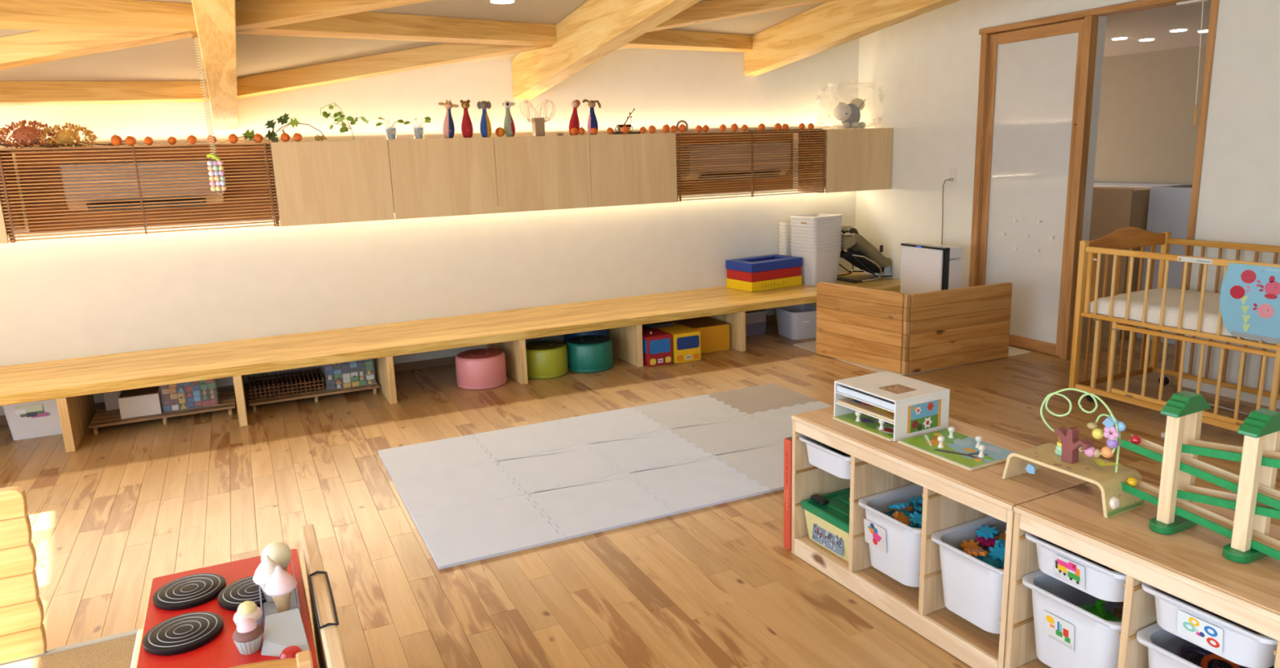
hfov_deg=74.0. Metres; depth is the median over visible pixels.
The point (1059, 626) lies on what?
label
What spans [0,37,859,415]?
wall
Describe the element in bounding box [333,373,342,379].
block
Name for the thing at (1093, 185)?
trim
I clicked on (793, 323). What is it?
tub
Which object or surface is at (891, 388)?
print
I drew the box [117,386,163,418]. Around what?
box
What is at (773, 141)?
air conditioner
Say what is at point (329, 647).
wall
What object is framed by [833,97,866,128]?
plush
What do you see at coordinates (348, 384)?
block
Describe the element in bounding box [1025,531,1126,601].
bin
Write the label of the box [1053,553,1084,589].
label
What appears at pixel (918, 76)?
wall
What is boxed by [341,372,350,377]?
block
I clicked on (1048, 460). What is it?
print
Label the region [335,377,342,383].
block
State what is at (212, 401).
block
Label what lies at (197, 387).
block
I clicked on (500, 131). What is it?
ball
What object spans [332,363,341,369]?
block
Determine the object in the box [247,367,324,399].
rack
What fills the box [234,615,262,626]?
cup
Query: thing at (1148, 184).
countertop
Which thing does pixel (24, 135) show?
hydrangea
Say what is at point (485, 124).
knitted skittle
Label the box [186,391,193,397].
block
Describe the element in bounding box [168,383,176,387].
block
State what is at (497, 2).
recessed light
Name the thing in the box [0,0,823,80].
ceiling
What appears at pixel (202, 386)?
block
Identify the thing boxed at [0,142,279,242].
blind
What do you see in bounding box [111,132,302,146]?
garland
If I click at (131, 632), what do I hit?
strip
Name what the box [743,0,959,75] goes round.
roof beam
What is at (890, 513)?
filling
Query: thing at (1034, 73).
door
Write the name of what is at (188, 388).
block
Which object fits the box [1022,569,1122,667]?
bin
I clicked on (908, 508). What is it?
puzzle piece
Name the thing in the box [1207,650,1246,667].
ring
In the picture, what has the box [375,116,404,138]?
potted cutting
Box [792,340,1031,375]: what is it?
sheet
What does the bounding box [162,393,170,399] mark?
block
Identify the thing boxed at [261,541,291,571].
ice
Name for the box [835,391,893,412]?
shelf
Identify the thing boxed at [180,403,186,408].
block
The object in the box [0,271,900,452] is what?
bench
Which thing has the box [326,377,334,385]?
block
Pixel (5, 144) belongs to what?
branch
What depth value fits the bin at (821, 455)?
2.97 m
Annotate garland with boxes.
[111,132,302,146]
[570,122,813,135]
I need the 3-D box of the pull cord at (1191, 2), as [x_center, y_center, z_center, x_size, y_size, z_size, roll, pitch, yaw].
[3.131,-1.552,4.854,0.060,0.711,0.160,-8,13,-25]
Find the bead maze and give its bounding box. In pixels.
[1001,387,1145,518]
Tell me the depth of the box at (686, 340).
6.16 m
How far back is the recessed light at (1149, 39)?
7.24 m
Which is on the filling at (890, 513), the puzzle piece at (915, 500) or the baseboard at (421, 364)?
the puzzle piece at (915, 500)
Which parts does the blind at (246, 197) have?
panel, panel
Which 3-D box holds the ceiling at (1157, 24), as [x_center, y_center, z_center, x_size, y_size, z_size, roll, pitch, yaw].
[4.916,-2.121,5.088,3.170,0.100,11.200,-8,13,-25]
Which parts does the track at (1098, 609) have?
arm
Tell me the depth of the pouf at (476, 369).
5.60 m
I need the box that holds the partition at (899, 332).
[816,281,1012,373]
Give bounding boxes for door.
[977,18,1084,356]
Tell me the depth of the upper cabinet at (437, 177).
5.60 m
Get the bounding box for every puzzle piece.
[888,502,908,509]
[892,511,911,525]
[893,504,912,511]
[894,508,912,518]
[908,494,923,505]
[908,523,920,527]
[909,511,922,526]
[913,504,922,511]
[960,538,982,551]
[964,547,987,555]
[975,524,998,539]
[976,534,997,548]
[979,555,1002,568]
[988,544,1004,562]
[994,533,1005,540]
[995,538,1005,546]
[998,560,1004,568]
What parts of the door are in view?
rail, rail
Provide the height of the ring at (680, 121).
0.081 m
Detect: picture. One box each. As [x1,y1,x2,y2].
[812,523,844,556]
[844,414,893,437]
[852,399,893,417]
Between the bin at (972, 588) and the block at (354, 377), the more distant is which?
the block at (354, 377)
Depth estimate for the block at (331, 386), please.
5.51 m
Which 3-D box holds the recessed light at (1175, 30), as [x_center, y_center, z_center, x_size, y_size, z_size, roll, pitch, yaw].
[4.227,-2.381,6.667,0.110,0.009,0.110,-8,13,-25]
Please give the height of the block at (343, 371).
0.031 m
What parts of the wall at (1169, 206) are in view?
panel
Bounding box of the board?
[746,128,822,131]
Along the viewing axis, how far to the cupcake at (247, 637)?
1.77 m
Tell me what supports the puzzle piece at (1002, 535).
on the filling at (985, 548)
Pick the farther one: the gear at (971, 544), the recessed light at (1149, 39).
the recessed light at (1149, 39)
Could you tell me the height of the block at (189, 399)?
0.034 m
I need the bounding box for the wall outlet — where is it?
[948,168,956,183]
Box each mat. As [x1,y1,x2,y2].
[0,633,137,667]
[377,382,832,569]
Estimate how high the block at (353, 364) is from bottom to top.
0.031 m
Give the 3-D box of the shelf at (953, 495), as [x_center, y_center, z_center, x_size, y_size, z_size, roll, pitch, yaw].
[0.978,0.615,2.841,0.442,0.548,0.952,-8,14,-27]
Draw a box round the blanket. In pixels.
[1219,262,1279,342]
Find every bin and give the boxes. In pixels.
[799,434,850,479]
[858,483,923,586]
[931,515,1006,633]
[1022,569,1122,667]
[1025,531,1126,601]
[1136,622,1205,667]
[1142,582,1277,667]
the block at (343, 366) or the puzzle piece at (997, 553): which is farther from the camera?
the block at (343, 366)
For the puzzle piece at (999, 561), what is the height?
0.032 m
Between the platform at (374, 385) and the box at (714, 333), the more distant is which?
the box at (714, 333)
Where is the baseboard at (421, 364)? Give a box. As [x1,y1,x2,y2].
[0,314,774,425]
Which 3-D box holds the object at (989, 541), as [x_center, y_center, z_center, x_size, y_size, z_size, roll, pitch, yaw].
[1.069,0.637,2.618,0.060,0.024,0.059,-6,13,-20]
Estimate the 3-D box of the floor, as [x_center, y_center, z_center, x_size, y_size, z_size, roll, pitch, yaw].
[1.324,0.751,3.801,11.600,0.140,11.400,-8,13,-25]
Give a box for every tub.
[2,398,62,439]
[774,303,817,339]
[778,221,791,255]
[790,221,842,284]
[791,213,842,223]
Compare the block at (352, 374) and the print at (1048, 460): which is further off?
the block at (352, 374)
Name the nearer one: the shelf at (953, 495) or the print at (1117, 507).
the print at (1117, 507)
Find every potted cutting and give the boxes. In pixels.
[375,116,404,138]
[403,116,431,137]
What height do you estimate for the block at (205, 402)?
0.034 m
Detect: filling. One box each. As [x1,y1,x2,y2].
[884,502,922,528]
[957,534,1001,568]
[1188,649,1274,667]
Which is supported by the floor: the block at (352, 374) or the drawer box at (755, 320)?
the drawer box at (755, 320)
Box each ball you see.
[495,127,504,137]
[1126,476,1137,486]
[1130,435,1141,444]
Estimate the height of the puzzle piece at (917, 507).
0.028 m
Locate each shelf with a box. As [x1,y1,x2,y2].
[791,405,1089,667]
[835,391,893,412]
[835,401,893,424]
[1004,480,1279,667]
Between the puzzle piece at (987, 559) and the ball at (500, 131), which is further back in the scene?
the ball at (500, 131)
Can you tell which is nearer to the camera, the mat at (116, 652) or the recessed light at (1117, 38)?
the mat at (116, 652)
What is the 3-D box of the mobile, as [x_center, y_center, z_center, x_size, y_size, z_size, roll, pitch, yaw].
[-1.952,-0.998,3.838,0.069,0.735,0.034,-8,13,-25]
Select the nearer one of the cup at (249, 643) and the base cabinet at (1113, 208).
the cup at (249, 643)
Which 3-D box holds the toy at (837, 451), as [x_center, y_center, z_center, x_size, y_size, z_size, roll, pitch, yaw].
[0.798,0.398,3.065,0.264,0.071,0.204,-8,14,-27]
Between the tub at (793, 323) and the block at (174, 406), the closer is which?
the block at (174, 406)
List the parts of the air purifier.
panel, black frame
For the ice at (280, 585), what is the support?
on the stand
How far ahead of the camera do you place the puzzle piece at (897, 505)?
2.83 m
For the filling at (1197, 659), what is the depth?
2.04 m
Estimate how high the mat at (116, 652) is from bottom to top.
0.006 m
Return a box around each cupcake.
[232,617,263,654]
[233,600,262,626]
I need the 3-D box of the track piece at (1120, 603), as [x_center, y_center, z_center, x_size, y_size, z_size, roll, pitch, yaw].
[1.332,0.737,2.313,0.036,0.018,0.140,-4,12,-10]
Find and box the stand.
[258,560,310,656]
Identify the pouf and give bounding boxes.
[455,348,506,390]
[525,340,568,378]
[564,328,608,343]
[565,334,613,373]
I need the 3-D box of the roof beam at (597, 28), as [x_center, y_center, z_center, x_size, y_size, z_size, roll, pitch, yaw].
[1.053,-1.539,2.094,0.136,1.262,8.978,-8,13,-25]
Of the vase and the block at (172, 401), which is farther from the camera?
the vase
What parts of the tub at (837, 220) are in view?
nested tub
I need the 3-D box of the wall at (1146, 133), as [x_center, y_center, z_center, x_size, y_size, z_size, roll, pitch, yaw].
[6.339,-1.131,5.977,0.100,2.500,11.200,-8,13,-25]
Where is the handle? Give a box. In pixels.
[308,570,338,629]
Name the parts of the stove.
burner, burner, burner, red knob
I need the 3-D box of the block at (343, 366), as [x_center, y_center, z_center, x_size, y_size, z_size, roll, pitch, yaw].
[-1.927,0.207,5.546,0.046,0.031,0.055,-7,13,-22]
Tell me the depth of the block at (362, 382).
5.60 m
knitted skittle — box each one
[438,98,458,137]
[460,99,472,137]
[476,100,491,137]
[502,100,515,136]
[568,99,580,135]
[582,98,600,134]
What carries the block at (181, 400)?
on the block at (183, 406)
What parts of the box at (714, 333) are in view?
lid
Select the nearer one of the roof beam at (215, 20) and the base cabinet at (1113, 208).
the roof beam at (215, 20)
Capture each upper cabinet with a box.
[0,190,8,243]
[270,139,395,226]
[387,137,497,219]
[493,134,591,213]
[588,133,677,207]
[808,127,893,192]
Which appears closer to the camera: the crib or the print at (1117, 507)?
the print at (1117, 507)
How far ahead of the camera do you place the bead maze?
2.27 m
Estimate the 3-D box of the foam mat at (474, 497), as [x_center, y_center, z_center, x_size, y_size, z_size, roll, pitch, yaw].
[0.058,0.599,4.337,2.490,0.012,1.460,-8,13,-25]
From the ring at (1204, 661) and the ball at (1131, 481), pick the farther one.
the ball at (1131, 481)
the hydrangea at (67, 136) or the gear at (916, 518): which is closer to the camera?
the gear at (916, 518)
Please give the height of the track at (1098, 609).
0.071 m
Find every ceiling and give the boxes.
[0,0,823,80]
[1103,0,1211,57]
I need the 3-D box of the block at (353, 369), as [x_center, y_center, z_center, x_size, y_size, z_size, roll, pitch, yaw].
[-1.883,0.232,5.576,0.046,0.031,0.055,-6,13,-18]
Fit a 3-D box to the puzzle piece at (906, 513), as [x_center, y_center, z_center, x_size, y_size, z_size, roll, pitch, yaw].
[0.879,0.606,2.827,0.060,0.030,0.058,0,12,7]
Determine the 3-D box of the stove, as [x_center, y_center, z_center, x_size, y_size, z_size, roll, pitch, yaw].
[-0.898,0.884,1.888,0.361,0.542,0.799,-8,13,-25]
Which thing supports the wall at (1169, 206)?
on the floor
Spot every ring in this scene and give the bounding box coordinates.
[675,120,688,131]
[1178,645,1218,667]
[1200,653,1240,667]
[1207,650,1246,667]
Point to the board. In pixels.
(819, 128)
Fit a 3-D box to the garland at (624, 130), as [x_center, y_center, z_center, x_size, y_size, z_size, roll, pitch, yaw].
[0.449,-1.550,6.385,2.070,0.069,0.084,-8,13,-25]
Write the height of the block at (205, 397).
0.034 m
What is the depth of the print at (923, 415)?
2.82 m
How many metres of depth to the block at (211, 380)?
5.22 m
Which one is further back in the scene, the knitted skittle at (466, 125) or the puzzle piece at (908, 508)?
the knitted skittle at (466, 125)
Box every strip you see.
[0,627,142,665]
[1208,403,1248,414]
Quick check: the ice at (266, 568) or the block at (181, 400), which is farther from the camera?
the block at (181, 400)
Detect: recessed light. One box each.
[490,0,514,4]
[1111,37,1127,39]
[1139,38,1154,41]
[1170,29,1186,31]
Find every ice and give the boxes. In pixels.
[252,555,281,602]
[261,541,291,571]
[264,565,297,613]
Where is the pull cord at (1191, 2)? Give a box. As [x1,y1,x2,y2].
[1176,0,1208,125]
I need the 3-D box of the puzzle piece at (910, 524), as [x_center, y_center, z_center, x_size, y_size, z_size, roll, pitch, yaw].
[0.893,0.621,2.756,0.059,0.034,0.057,1,13,15]
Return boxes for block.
[160,384,168,389]
[161,386,169,394]
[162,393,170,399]
[163,399,171,405]
[163,404,171,411]
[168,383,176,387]
[168,386,177,393]
[169,391,177,399]
[170,398,178,404]
[171,403,180,410]
[176,382,183,386]
[177,385,184,392]
[177,390,186,398]
[177,395,186,404]
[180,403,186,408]
[183,381,191,386]
[184,384,192,391]
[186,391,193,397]
[186,395,194,402]
[186,401,195,408]
[191,380,199,385]
[191,384,199,391]
[192,388,200,395]
[193,393,202,401]
[194,399,202,407]
[199,379,206,383]
[200,382,207,390]
[201,398,209,406]
[203,394,208,399]
[206,378,214,382]
[207,382,215,388]
[208,397,217,404]
[324,365,333,371]
[324,369,333,375]
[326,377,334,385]
[326,384,335,390]
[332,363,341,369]
[333,368,341,374]
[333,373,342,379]
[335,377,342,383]
[340,363,349,368]
[341,368,349,373]
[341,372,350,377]
[342,377,351,382]
[342,382,351,387]
[348,362,357,368]
[349,367,356,372]
[349,371,358,377]
[350,375,358,382]
[350,380,359,386]
[355,360,364,367]
[356,366,364,371]
[358,378,366,385]
[359,370,364,375]
[364,359,372,365]
[364,364,373,370]
[364,373,373,379]
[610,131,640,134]
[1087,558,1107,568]
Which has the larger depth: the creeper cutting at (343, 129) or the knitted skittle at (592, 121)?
the knitted skittle at (592, 121)
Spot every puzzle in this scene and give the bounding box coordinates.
[832,410,893,441]
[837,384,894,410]
[837,397,893,422]
[897,426,1015,471]
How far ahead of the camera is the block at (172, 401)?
5.14 m
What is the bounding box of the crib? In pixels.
[1068,226,1279,431]
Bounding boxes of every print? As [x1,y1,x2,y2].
[878,383,916,394]
[906,399,941,433]
[1034,452,1090,469]
[1107,498,1144,517]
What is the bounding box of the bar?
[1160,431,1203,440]
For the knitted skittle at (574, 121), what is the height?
0.245 m
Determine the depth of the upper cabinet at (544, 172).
5.89 m
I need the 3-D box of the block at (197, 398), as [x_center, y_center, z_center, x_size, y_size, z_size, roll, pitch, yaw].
[-2.723,0.393,5.230,0.039,0.034,0.055,-6,13,-19]
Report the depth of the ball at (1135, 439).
2.16 m
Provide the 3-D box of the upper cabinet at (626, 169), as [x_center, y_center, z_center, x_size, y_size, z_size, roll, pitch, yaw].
[-0.116,-1.228,6.342,0.689,0.506,0.364,-8,13,-25]
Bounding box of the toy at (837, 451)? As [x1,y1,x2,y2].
[817,440,850,456]
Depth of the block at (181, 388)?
5.16 m
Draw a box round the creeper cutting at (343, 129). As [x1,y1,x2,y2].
[320,102,368,140]
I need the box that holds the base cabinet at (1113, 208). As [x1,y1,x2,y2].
[1081,186,1150,340]
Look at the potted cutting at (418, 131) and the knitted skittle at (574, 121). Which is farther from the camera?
the knitted skittle at (574, 121)
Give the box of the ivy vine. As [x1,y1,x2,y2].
[237,112,326,142]
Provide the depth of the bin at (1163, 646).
2.02 m
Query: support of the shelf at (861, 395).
in the garage
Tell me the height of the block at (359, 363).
0.031 m
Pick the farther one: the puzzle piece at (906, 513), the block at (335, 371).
the block at (335, 371)
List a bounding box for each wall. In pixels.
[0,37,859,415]
[0,485,46,663]
[300,524,347,667]
[854,0,1279,408]
[1093,44,1206,183]
[1136,183,1192,344]
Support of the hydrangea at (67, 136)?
on the blind at (246, 197)
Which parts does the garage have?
panel, panel, panel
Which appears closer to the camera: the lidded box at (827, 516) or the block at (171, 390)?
the lidded box at (827, 516)
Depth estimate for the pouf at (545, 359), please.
5.81 m
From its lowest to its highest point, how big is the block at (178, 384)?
0.034 m
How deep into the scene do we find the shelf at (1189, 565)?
2.04 m
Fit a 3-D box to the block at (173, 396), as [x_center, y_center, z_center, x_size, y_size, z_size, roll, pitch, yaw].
[-2.833,0.374,5.164,0.039,0.034,0.055,-7,13,-23]
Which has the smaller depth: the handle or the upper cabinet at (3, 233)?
the handle
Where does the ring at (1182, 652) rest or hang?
on the filling at (1197, 659)
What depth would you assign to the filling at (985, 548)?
2.60 m
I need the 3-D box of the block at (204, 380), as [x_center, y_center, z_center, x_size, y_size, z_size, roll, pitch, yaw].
[-2.688,0.285,5.224,0.039,0.034,0.055,-9,14,-28]
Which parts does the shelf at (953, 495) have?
panel, rail, panel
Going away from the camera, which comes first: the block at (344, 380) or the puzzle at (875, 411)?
the puzzle at (875, 411)
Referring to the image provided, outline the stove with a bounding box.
[130,548,319,667]
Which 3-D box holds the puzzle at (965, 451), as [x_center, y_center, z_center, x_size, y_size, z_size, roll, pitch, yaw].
[1.005,0.343,2.684,0.226,0.046,0.300,-8,14,-27]
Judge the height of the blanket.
0.350 m
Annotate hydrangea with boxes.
[0,119,88,148]
[36,121,124,150]
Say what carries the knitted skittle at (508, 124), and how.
on the upper cabinet at (544, 172)
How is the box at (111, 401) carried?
on the platform at (102, 417)
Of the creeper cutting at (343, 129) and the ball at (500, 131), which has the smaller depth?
the creeper cutting at (343, 129)
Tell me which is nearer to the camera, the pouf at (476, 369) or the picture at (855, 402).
the picture at (855, 402)
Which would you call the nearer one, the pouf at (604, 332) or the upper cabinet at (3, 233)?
the upper cabinet at (3, 233)
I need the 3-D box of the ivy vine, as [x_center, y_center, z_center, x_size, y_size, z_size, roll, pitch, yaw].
[-2.218,-1.253,5.208,0.553,0.200,0.125,-8,13,-25]
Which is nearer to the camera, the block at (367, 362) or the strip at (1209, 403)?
the strip at (1209, 403)
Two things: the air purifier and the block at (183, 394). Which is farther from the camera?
the air purifier
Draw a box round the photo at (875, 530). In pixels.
[863,518,886,552]
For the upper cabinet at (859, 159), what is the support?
attached to the wall at (918, 76)
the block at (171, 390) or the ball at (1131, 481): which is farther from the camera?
the block at (171, 390)
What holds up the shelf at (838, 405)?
attached to the garage
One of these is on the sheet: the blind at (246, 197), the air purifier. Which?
the air purifier
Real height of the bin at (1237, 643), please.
0.092 m
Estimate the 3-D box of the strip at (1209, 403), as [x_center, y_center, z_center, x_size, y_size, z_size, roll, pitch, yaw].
[3.303,0.434,4.620,0.010,0.005,0.660,-7,13,-21]
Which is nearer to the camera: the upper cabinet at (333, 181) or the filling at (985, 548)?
the filling at (985, 548)
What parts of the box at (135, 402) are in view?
lid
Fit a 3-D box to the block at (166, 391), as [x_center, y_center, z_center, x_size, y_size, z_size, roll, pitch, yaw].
[-2.875,0.343,5.147,0.039,0.034,0.055,-9,14,-29]
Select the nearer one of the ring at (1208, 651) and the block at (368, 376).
the ring at (1208, 651)
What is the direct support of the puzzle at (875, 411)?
in the garage
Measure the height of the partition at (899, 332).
0.535 m
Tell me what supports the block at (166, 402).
on the block at (166, 408)
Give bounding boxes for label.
[1044,610,1074,651]
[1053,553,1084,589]
[1177,609,1222,653]
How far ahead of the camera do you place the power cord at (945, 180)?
6.69 m
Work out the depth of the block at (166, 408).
5.14 m
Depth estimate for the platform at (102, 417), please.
5.14 m
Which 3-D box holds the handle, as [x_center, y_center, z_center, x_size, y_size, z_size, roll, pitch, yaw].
[-0.717,0.595,1.921,0.044,0.006,0.273,-8,13,-25]
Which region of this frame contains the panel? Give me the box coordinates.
[783,436,791,550]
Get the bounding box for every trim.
[968,0,1219,386]
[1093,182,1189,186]
[1093,185,1150,187]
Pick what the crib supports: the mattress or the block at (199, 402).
the mattress
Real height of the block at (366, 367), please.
0.031 m
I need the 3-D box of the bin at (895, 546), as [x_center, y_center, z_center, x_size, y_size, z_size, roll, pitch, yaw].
[0.966,0.663,2.839,0.402,0.217,0.291,-8,14,-27]
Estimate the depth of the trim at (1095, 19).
5.59 m
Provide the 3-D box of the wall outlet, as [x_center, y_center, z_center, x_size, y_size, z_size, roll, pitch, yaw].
[2.420,-1.228,6.601,0.030,0.120,0.070,-8,13,-25]
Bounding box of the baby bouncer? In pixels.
[836,225,892,283]
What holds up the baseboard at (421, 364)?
attached to the wall at (82, 296)
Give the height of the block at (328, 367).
0.031 m
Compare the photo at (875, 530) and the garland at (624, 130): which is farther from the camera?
the garland at (624, 130)
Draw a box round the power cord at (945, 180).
[941,179,949,244]
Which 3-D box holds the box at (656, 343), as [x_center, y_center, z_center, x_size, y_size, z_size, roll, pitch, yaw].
[0.091,0.090,6.174,0.194,0.233,0.264,-8,13,-25]
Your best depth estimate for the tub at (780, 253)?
7.28 m
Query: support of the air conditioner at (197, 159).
attached to the blind at (246, 197)
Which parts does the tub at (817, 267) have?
nested tub, nested tub, nested tub, nested tub, nested tub, nested tub, nested tub, nested tub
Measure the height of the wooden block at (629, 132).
0.016 m
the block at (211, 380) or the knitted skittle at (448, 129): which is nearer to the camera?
the block at (211, 380)
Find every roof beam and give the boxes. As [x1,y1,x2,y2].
[191,0,237,128]
[511,0,701,99]
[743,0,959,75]
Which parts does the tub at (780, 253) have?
nested tub, nested tub, nested tub, nested tub, nested tub, nested tub, nested tub, nested tub, nested tub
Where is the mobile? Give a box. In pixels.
[190,31,226,194]
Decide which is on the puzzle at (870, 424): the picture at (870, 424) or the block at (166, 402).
the picture at (870, 424)
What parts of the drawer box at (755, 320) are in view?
drawer, lid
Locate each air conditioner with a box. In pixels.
[59,158,224,211]
[676,141,791,180]
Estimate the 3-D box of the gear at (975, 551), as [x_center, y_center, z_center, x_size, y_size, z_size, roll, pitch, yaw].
[0.986,0.640,2.491,0.059,0.025,0.059,-3,12,-4]
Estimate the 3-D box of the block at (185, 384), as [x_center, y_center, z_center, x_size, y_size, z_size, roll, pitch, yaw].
[-2.764,0.294,5.190,0.039,0.034,0.055,-6,13,-18]
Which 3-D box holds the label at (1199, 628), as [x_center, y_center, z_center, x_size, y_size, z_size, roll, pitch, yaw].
[1.234,0.655,1.873,0.011,0.059,0.095,-8,14,-27]
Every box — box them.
[102,390,122,410]
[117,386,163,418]
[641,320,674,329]
[642,328,672,366]
[657,324,701,363]
[668,316,729,353]
[745,309,768,336]
[800,487,849,562]
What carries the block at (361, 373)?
on the block
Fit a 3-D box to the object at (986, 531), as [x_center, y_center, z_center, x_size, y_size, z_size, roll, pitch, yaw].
[1.068,0.610,2.616,0.059,0.027,0.059,-11,15,-37]
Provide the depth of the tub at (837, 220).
7.07 m
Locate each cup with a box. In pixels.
[233,632,262,654]
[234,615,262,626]
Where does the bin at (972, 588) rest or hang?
in the shelf at (953, 495)
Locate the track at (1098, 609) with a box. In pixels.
[1079,598,1121,621]
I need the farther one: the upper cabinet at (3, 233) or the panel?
the upper cabinet at (3, 233)
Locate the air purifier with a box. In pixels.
[900,242,963,294]
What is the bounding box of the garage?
[833,370,950,441]
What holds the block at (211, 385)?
in the clear box
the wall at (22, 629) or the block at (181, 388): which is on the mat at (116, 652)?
the wall at (22, 629)
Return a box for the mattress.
[1088,287,1276,343]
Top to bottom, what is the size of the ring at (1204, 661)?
0.039 m
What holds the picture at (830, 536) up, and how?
attached to the lidded box at (827, 516)
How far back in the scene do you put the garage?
2.85 m
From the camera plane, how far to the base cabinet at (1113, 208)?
6.33 m
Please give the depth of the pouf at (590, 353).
5.94 m
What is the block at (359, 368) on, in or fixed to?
in the clear box
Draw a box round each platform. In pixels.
[88,390,235,434]
[247,372,379,411]
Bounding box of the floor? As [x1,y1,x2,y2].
[0,320,1279,667]
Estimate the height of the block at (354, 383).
0.030 m
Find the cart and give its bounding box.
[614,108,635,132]
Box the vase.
[520,98,555,136]
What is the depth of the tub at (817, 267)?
7.10 m
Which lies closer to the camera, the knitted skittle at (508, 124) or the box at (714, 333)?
the knitted skittle at (508, 124)
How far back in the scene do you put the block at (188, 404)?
5.19 m
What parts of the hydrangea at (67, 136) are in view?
stem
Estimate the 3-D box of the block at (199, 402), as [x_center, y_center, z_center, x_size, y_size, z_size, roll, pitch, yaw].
[-2.722,0.427,5.237,0.039,0.034,0.055,-6,13,-19]
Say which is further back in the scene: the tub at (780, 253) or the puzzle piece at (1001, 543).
the tub at (780, 253)
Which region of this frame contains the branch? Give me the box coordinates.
[0,139,124,146]
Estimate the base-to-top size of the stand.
0.050 m
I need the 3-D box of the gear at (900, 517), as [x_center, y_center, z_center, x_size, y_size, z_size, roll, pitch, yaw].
[0.849,0.597,2.749,0.057,0.035,0.060,8,15,38]
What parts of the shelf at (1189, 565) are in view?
panel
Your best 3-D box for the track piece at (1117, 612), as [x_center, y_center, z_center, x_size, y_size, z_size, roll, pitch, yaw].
[1.315,0.736,2.212,0.140,0.018,0.036,0,12,11]
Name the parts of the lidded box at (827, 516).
lid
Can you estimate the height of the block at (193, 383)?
0.034 m
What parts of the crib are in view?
post, rail, headboard, rail, post, rail, gate rail, gate rail, mattress, rail, rail, rail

